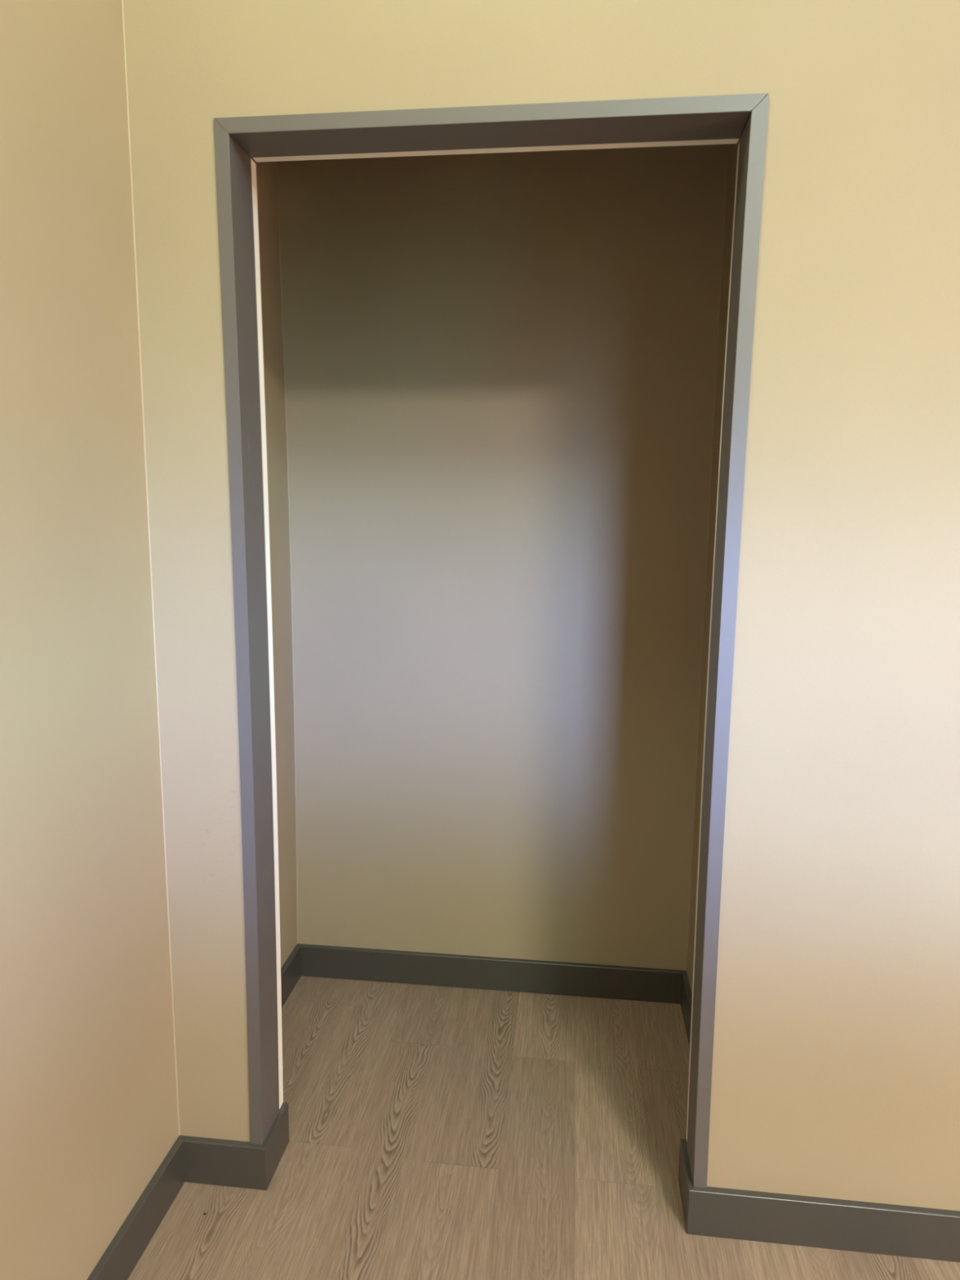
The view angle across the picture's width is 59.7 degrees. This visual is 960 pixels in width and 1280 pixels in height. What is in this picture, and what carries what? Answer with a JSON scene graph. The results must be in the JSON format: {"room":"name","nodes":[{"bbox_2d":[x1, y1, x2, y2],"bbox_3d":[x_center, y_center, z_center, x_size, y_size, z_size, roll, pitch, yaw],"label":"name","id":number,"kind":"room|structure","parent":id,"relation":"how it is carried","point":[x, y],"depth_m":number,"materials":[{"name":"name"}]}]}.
{"room":"empty room","nodes":[
{"label":"empty room","id":0,"kind":"room"},
{"bbox_2d":[0,0,297,1279],"bbox_3d":[-0.984,-0.140,-1.081,0.122,3.400,6.919,2,9,6],"label":"wall","id":1,"kind":"structure","parent":0,"point":[89,1103],"depth_m":1.37,"materials":[{"name":"beige paint"}]},
{"bbox_2d":[86,1135,185,1279],"bbox_3d":[-0.973,1.544,-1.171,0.015,0.096,6.000,2,9,6],"label":"baseboard","id":2,"kind":"structure","parent":1,"relation":"attached to","point":[120,1258],"depth_m":1.60,"materials":[{"name":"grey rubber"}]},
{"bbox_2d":[280,943,302,1008],"bbox_3d":[-0.590,1.026,2.230,0.015,0.096,0.675,2,9,6],"label":"baseboard","id":3,"kind":"structure","parent":1,"relation":"attached to","point":[291,971],"depth_m":2.46,"materials":[{"name":"grey rubber"}]},
{"bbox_2d":[277,143,728,970],"bbox_3d":[0.037,-0.263,2.354,1.365,2.620,0.102,2,9,6],"label":"wall","id":4,"kind":"structure","parent":0,"point":[500,368],"depth_m":2.30,"materials":[{"name":"beige paint"}]},
{"bbox_2d":[300,943,681,1003],"bbox_3d":[0.019,0.992,2.490,1.135,0.096,0.015,2,9,6],"label":"baseboard","id":5,"kind":"structure","parent":4,"relation":"attached to","point":[526,975],"depth_m":2.48,"materials":[{"name":"grey rubber"}]},
{"bbox_2d":[123,0,959,1210],"bbox_3d":[1.464,-0.490,1.353,4.384,3.400,0.124,2,9,6],"label":"wall","id":6,"kind":"structure","parent":0,"point":[836,1068],"depth_m":1.47,"materials":[{"name":"beige paint"}]},
{"bbox_2d":[182,1102,288,1190],"bbox_3d":[-0.526,1.090,1.818,0.180,0.096,0.138,2,9,6],"label":"baseboard","id":7,"kind":"structure","parent":6,"relation":"attached to","point":[208,1161],"depth_m":1.75,"materials":[{"name":"grey rubber"}]},
{"bbox_2d":[213,118,279,1144],"bbox_3d":[-0.449,0.068,1.644,0.032,1.978,0.100,2,9,6],"label":"trim","id":8,"kind":"structure","parent":6,"relation":"attached to","point":[233,163],"depth_m":1.60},
{"bbox_2d":[250,159,283,1109],"bbox_3d":[-0.431,0.071,1.709,0.010,1.952,0.029,2,9,6],"label":"trim","id":9,"kind":"structure","parent":6,"relation":"attached to","point":[253,164],"depth_m":1.69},
{"bbox_2d":[214,93,768,157],"bbox_3d":[0.007,-0.885,1.446,0.929,0.026,0.100,2,9,6],"label":"trim","id":10,"kind":"structure","parent":6,"relation":"attached to","point":[725,116],"depth_m":1.42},
{"bbox_2d":[253,138,738,162],"bbox_3d":[0.015,-0.886,1.511,0.879,0.001,0.029,2,9,6],"label":"trim","id":11,"kind":"structure","parent":6,"relation":"attached to","point":[723,141],"depth_m":1.51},
{"bbox_2d":[686,142,739,1142],"bbox_3d":[0.443,0.094,1.610,0.008,1.952,0.029,2,9,6],"label":"trim","id":12,"kind":"structure","parent":6,"relation":"attached to","point":[739,143],"depth_m":1.60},
{"bbox_2d":[686,93,768,1188],"bbox_3d":[0.445,0.091,1.544,0.032,1.978,0.100,2,9,6],"label":"trim","id":13,"kind":"structure","parent":6,"relation":"attached to","point":[752,148],"depth_m":1.49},
{"bbox_2d":[678,1138,959,1262],"bbox_3d":[1.971,1.157,1.537,3.131,0.096,0.138,2,9,6],"label":"baseboard","id":14,"kind":"structure","parent":6,"relation":"attached to","point":[932,1233],"depth_m":1.62,"materials":[{"name":"grey rubber"}]},
{"bbox_2d":[127,975,959,1279],"bbox_3d":[0.815,1.582,-0.977,3.753,0.001,7.019,2,9,6],"label":"floor","id":15,"kind":"structure","parent":0,"point":[436,1132],"depth_m":1.84,"materials":[{"name":"beige wood"}]},
{"bbox_2d":[686,142,738,993],"bbox_3d":[0.621,-0.188,1.904,0.100,2.620,0.675,2,9,6],"label":"wall","id":16,"kind":"structure","parent":0,"point":[732,153],"depth_m":2.17,"materials":[{"name":"beige paint"}]},
{"bbox_2d":[680,970,692,1047],"bbox_3d":[0.552,1.056,2.102,0.015,0.096,0.675,2,9,6],"label":"baseboard","id":17,"kind":"structure","parent":16,"relation":"attached to","point":[686,1002],"depth_m":2.32,"materials":[{"name":"grey rubber"}]}
]}

